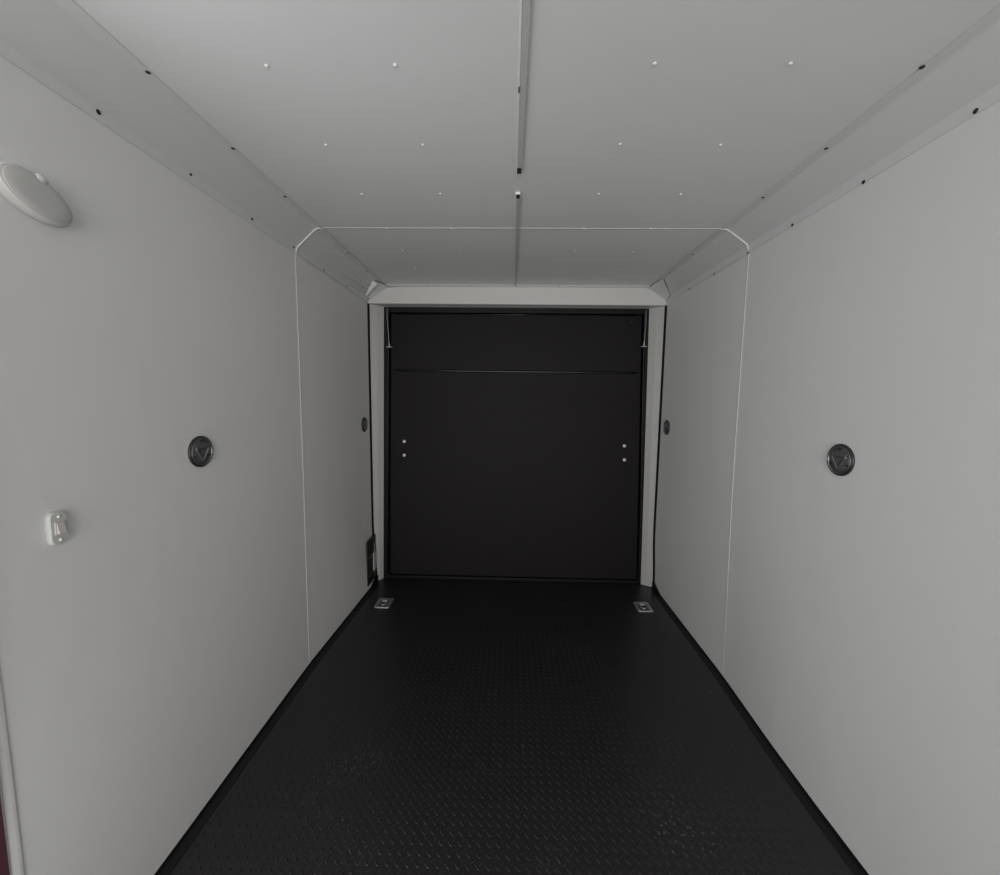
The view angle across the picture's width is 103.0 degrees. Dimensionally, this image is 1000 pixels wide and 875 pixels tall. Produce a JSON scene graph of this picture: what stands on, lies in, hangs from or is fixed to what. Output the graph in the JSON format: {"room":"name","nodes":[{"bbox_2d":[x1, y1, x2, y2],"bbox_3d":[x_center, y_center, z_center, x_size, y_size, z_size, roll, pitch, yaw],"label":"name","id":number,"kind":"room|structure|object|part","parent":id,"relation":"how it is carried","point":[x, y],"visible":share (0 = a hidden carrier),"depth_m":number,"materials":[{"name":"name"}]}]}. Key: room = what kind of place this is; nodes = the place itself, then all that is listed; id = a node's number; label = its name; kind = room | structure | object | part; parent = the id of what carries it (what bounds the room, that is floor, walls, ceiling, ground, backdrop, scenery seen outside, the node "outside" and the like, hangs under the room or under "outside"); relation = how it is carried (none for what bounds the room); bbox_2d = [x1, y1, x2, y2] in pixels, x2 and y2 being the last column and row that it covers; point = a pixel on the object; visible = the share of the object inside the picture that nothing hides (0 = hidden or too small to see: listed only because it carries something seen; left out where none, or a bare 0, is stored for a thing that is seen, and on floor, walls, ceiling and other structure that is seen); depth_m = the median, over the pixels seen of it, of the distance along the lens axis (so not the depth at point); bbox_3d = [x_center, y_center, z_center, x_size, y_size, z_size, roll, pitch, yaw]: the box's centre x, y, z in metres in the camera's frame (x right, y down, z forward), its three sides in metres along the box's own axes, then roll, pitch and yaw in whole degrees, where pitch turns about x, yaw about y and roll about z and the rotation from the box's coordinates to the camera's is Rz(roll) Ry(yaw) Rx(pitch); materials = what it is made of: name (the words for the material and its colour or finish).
{"room":"cargo space","nodes":[
{"label":"cargo space","id":0,"kind":"room"},
{"bbox_2d":[0,55,373,874],"bbox_3d":[-1.031,0.229,0.747,0.058,2.223,4.590,1,6,1],"label":"wall","id":1,"kind":"structure","parent":0,"point":[143,652],"depth_m":1.14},
{"bbox_2d":[0,798,9,874],"bbox_3d":[-1.036,0.358,0.765,0.040,1.938,0.021,1,6,1],"label":"trim","id":2,"kind":"structure","parent":1,"relation":"attached to","point":[4,865],"depth_m":0.82,"materials":[{"name":"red"}]},
{"bbox_2d":[0,678,24,874],"bbox_3d":[-1.020,0.365,0.790,0.012,1.920,0.025,1,6,1],"label":"trim","id":3,"kind":"structure","parent":1,"relation":"attached to","point":[6,776],"depth_m":0.83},
{"bbox_2d":[0,160,72,226],"bbox_3d":[-0.995,-0.518,0.852,0.032,0.095,0.144,1,6,1],"label":"dome light","id":4,"kind":"object","parent":1,"relation":"attached to","point":[31,193],"visible":1,"depth_m":0.84,"materials":[{"name":"grey plastic"}]},
{"bbox_2d":[45,511,68,545],"bbox_3d":[-1.012,0.208,0.914,0.017,0.078,0.038,1,6,1],"label":"light switch","id":5,"kind":"object","parent":1,"relation":"attached to","point":[56,521],"visible":1,"depth_m":0.91,"materials":[{"name":"grey plastic"}]},
{"bbox_2d":[0,0,324,253],"bbox_3d":[-0.957,-0.766,0.141,0.134,0.120,3.582,1,6,1],"label":"trim","id":6,"kind":"structure","parent":1,"relation":"attached to","point":[57,43],"depth_m":1.03,"materials":[{"name":"grey metal"}]},
{"bbox_2d":[188,436,212,466],"bbox_3d":[-1.002,0.047,1.338,0.012,0.105,0.105,1,6,1],"label":"anchor","id":7,"kind":"object","parent":1,"relation":"attached to","point":[200,449],"visible":1,"depth_m":1.33,"materials":[{"name":"black metal"}]},
{"bbox_2d":[193,439,210,463],"bbox_3d":[-1.003,0.047,1.339,0.003,0.081,0.081,1,6,1],"label":"ring","id":8,"kind":"object","parent":7,"relation":"on","point":[201,447],"depth_m":1.33,"materials":[{"name":"grey metal"}]},
{"bbox_2d":[154,583,378,874],"bbox_3d":[-1.012,1.334,0.810,0.065,0.012,4.500,1,6,1],"label":"baseboard","id":9,"kind":"structure","parent":1,"relation":"attached to","point":[192,832],"depth_m":1.56,"materials":[{"name":"black"}]},
{"bbox_2d":[294,253,309,663],"bbox_3d":[-0.996,0.154,2.008,0.007,2.100,0.028,1,6,1],"label":"trim","id":10,"kind":"structure","parent":1,"relation":"attached to","point":[295,255],"depth_m":1.98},
{"bbox_2d":[293,228,378,301],"bbox_3d":[-0.899,-0.985,2.369,0.135,0.122,0.997,1,6,1],"label":"trim","id":11,"kind":"structure","parent":1,"relation":"attached to","point":[319,248],"depth_m":2.21,"materials":[{"name":"white metal"}]},
{"bbox_2d":[361,417,367,431],"bbox_3d":[-0.965,-0.093,2.841,0.012,0.105,0.105,1,6,1],"label":"anchor","id":12,"kind":"object","parent":1,"relation":"attached to","point":[364,424],"visible":1,"depth_m":2.83,"materials":[{"name":"black metal"}]},
{"bbox_2d":[366,534,375,585],"bbox_3d":[-0.956,0.914,2.977,0.016,0.333,0.176,1,6,1],"label":"latch plate","id":13,"kind":"object","parent":1,"relation":"attached to","point":[371,543],"visible":1,"depth_m":2.96,"materials":[{"name":"black metal"}]},
{"bbox_2d":[365,281,376,295],"bbox_3d":[-0.891,-1.029,2.745,0.120,0.084,0.029,5,7,39],"label":"trim","id":14,"kind":"structure","parent":1,"relation":"attached to","point":[373,284],"depth_m":2.73,"materials":[{"name":"white metal"}]},
{"bbox_2d":[367,303,376,575],"bbox_3d":[-0.953,0.057,3.001,0.034,2.065,0.067,1,6,1],"label":"trim","id":15,"kind":"structure","parent":1,"relation":"attached to","point":[368,304],"depth_m":2.96,"materials":[{"name":"black"}]},
{"bbox_2d":[370,575,377,588],"bbox_3d":[-0.953,1.097,3.014,0.018,0.049,0.135,1,6,1],"label":"trim","id":16,"kind":"structure","parent":1,"relation":"attached to","point":[375,581],"depth_m":3.02,"materials":[{"name":"black"}]},
{"bbox_2d":[368,279,669,305],"bbox_3d":[0.113,-1.009,2.768,2.138,0.128,0.268,1,6,1],"label":"trim","id":17,"kind":"structure","parent":1,"relation":"attached to","point":[654,295],"depth_m":2.84,"materials":[{"name":"white metal"}]},
{"bbox_2d":[370,298,641,572],"bbox_3d":[0.105,0.013,3.072,2.240,2.223,0.025,1,6,1],"label":"wall","id":18,"kind":"structure","parent":0,"point":[391,370],"depth_m":3.06,"materials":[{"name":"black"}]},
{"bbox_2d":[370,304,383,579],"bbox_3d":[-0.911,0.067,3.035,0.094,2.090,0.100,1,6,1],"label":"trim","id":19,"kind":"structure","parent":18,"relation":"attached to","point":[376,312],"depth_m":2.99,"materials":[{"name":"grey metal"}]},
{"bbox_2d":[384,307,648,583],"bbox_3d":[0.100,0.087,3.023,2.011,2.080,0.056,1,6,1],"label":"door","id":20,"kind":"structure","parent":18,"relation":"in","point":[528,472],"depth_m":3.02,"materials":[{"name":"black metal"}]},
{"bbox_3d":[-0.871,0.071,3.051,0.068,2.079,0.047,1,6,1],"label":"frame","id":21,"kind":"part","parent":20,"relation":"part of","materials":[{"name":"black"}]},
{"bbox_2d":[386,319,392,347],"bbox_3d":[-0.816,-0.812,2.927,0.044,0.294,0.018,1,6,1],"label":"cable","id":22,"kind":"object","parent":20,"relation":"attached to","point":[387,319],"visible":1,"depth_m":2.93,"materials":[{"name":"silver metal"}]},
{"bbox_3d":[0.095,1.108,3.128,1.980,0.027,0.048,1,6,1],"label":"sill","id":23,"kind":"part","parent":20,"relation":"part of","materials":[{"name":"black metal"}]},
{"bbox_3d":[0.115,-0.930,2.929,1.960,0.038,0.045,1,6,1],"label":"frame","id":24,"kind":"part","parent":20,"relation":"part of","materials":[{"name":"black metal"}]},
{"bbox_3d":[1.076,0.100,3.005,0.058,2.079,0.047,1,6,1],"label":"frame","id":25,"kind":"part","parent":20,"relation":"part of","materials":[{"name":"black metal"}]},
{"bbox_2d":[640,308,646,346],"bbox_3d":[1.048,-0.795,2.882,0.044,0.274,0.018,1,6,1],"label":"cable","id":26,"kind":"object","parent":20,"relation":"attached to","point":[646,308],"visible":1,"depth_m":2.88,"materials":[{"name":"silver metal"}]},
{"bbox_2d":[373,304,660,308],"bbox_3d":[0.120,-0.958,2.909,2.090,0.042,0.098,1,6,1],"label":"trim","id":27,"kind":"structure","parent":18,"relation":"attached to","point":[382,305],"depth_m":2.88,"materials":[{"name":"grey"}]},
{"bbox_2d":[641,306,664,586],"bbox_3d":[1.122,0.097,2.987,0.115,2.090,0.100,1,6,1],"label":"trim","id":28,"kind":"structure","parent":18,"relation":"attached to","point":[656,315],"depth_m":2.94,"materials":[{"name":"grey metal"}]},
{"bbox_2d":[170,578,852,874],"bbox_3d":[0.032,1.362,0.857,2.240,0.032,4.700,1,6,1],"label":"floor","id":29,"kind":"structure","parent":0,"point":[453,727],"depth_m":1.58,"materials":[{"name":"black rubber"}]},
{"bbox_2d":[374,598,393,607],"bbox_3d":[-0.803,1.144,2.760,0.108,0.010,0.132,1,6,1],"label":"anchor","id":30,"kind":"object","parent":29,"relation":"on","point":[382,602],"visible":1,"depth_m":2.75,"materials":[{"name":"silver metal"}]},
{"bbox_2d":[633,602,652,611],"bbox_3d":[0.990,1.167,2.753,0.108,0.010,0.132,1,6,1],"label":"anchor","id":31,"kind":"object","parent":29,"relation":"on","point":[640,606],"visible":1,"depth_m":2.75,"materials":[{"name":"silver metal"}]},
{"bbox_2d":[73,0,999,287],"bbox_3d":[0.060,-0.876,0.636,2.202,0.035,4.700,1,6,1],"label":"ceiling","id":32,"kind":"structure","parent":0,"point":[651,114],"depth_m":1.08,"materials":[{"name":"white"}]},
{"bbox_2d":[514,192,519,285],"bbox_3d":[0.087,-1.010,2.175,0.019,0.010,1.275,1,6,2],"label":"ceiling strip","id":33,"kind":"object","parent":32,"relation":"attached to","point":[517,201],"visible":1,"depth_m":1.87,"materials":[{"name":"white metal"}]},
{"bbox_2d":[323,227,720,229],"bbox_3d":[0.091,-0.985,1.880,1.870,0.002,0.021,1,6,1],"label":"trim","id":34,"kind":"structure","parent":32,"relation":"attached to","point":[323,227],"depth_m":1.88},
{"bbox_2d":[516,0,530,173],"bbox_3d":[0.034,-0.817,0.215,0.025,0.010,2.389,1,6,1],"label":"ceiling strip","id":35,"kind":"object","parent":32,"relation":"attached to","point":[524,4],"visible":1,"depth_m":0.98,"materials":[{"name":"white metal"}]},
{"bbox_2d":[655,100,999,874],"bbox_3d":[1.139,0.261,0.696,0.051,2.223,4.590,1,6,1],"label":"wall","id":36,"kind":"structure","parent":0,"point":[861,634],"depth_m":1.22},
{"bbox_2d":[652,582,659,595],"bbox_3d":[1.165,1.129,2.964,0.018,0.049,0.135,1,6,1],"label":"trim","id":37,"kind":"structure","parent":36,"relation":"attached to","point":[654,587],"depth_m":2.97,"materials":[{"name":"black"}]},
{"bbox_2d":[653,305,666,582],"bbox_3d":[1.175,0.089,2.951,0.029,2.065,0.067,1,6,1],"label":"trim","id":38,"kind":"structure","parent":36,"relation":"attached to","point":[665,310],"depth_m":2.92,"materials":[{"name":"black"}]},
{"bbox_2d":[663,420,669,434],"bbox_3d":[1.165,-0.070,2.790,0.012,0.105,0.105,1,6,1],"label":"anchor","id":39,"kind":"object","parent":36,"relation":"attached to","point":[666,426],"visible":1,"depth_m":2.78,"materials":[{"name":"black metal"}]},
{"bbox_2d":[659,229,748,300],"bbox_3d":[1.103,-0.956,2.300,0.135,0.115,0.911,1,6,1],"label":"trim","id":40,"kind":"structure","parent":36,"relation":"attached to","point":[724,247],"depth_m":2.15,"materials":[{"name":"white metal"}]},
{"bbox_2d":[722,252,750,674],"bbox_3d":[1.156,0.186,1.958,0.021,2.100,0.028,1,6,1],"label":"trim","id":41,"kind":"structure","parent":36,"relation":"attached to","point":[748,254],"depth_m":1.92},
{"bbox_2d":[651,590,868,874],"bbox_3d":[1.091,1.365,0.760,0.060,0.012,4.500,1,6,1],"label":"baseboard","id":42,"kind":"structure","parent":36,"relation":"attached to","point":[839,845],"depth_m":1.57,"materials":[{"name":"black"}]},
{"bbox_2d":[827,444,854,475],"bbox_3d":[1.128,0.074,1.323,0.012,0.107,0.107,1,6,1],"label":"anchor","id":43,"kind":"object","parent":36,"relation":"attached to","point":[840,457],"visible":1,"depth_m":1.31,"materials":[{"name":"black metal"}]},
{"bbox_2d":[829,447,849,471],"bbox_3d":[1.129,0.074,1.323,0.003,0.083,0.083,1,6,1],"label":"ring","id":44,"kind":"object","parent":43,"relation":"on","point":[839,457],"depth_m":1.32,"materials":[{"name":"grey metal"}]},
{"bbox_2d":[721,5,999,251],"bbox_3d":[1.046,-0.741,0.093,0.141,0.112,3.582,1,6,1],"label":"trim","id":45,"kind":"structure","parent":36,"relation":"attached to","point":[961,81],"depth_m":1.11,"materials":[{"name":"grey metal"}]}
]}

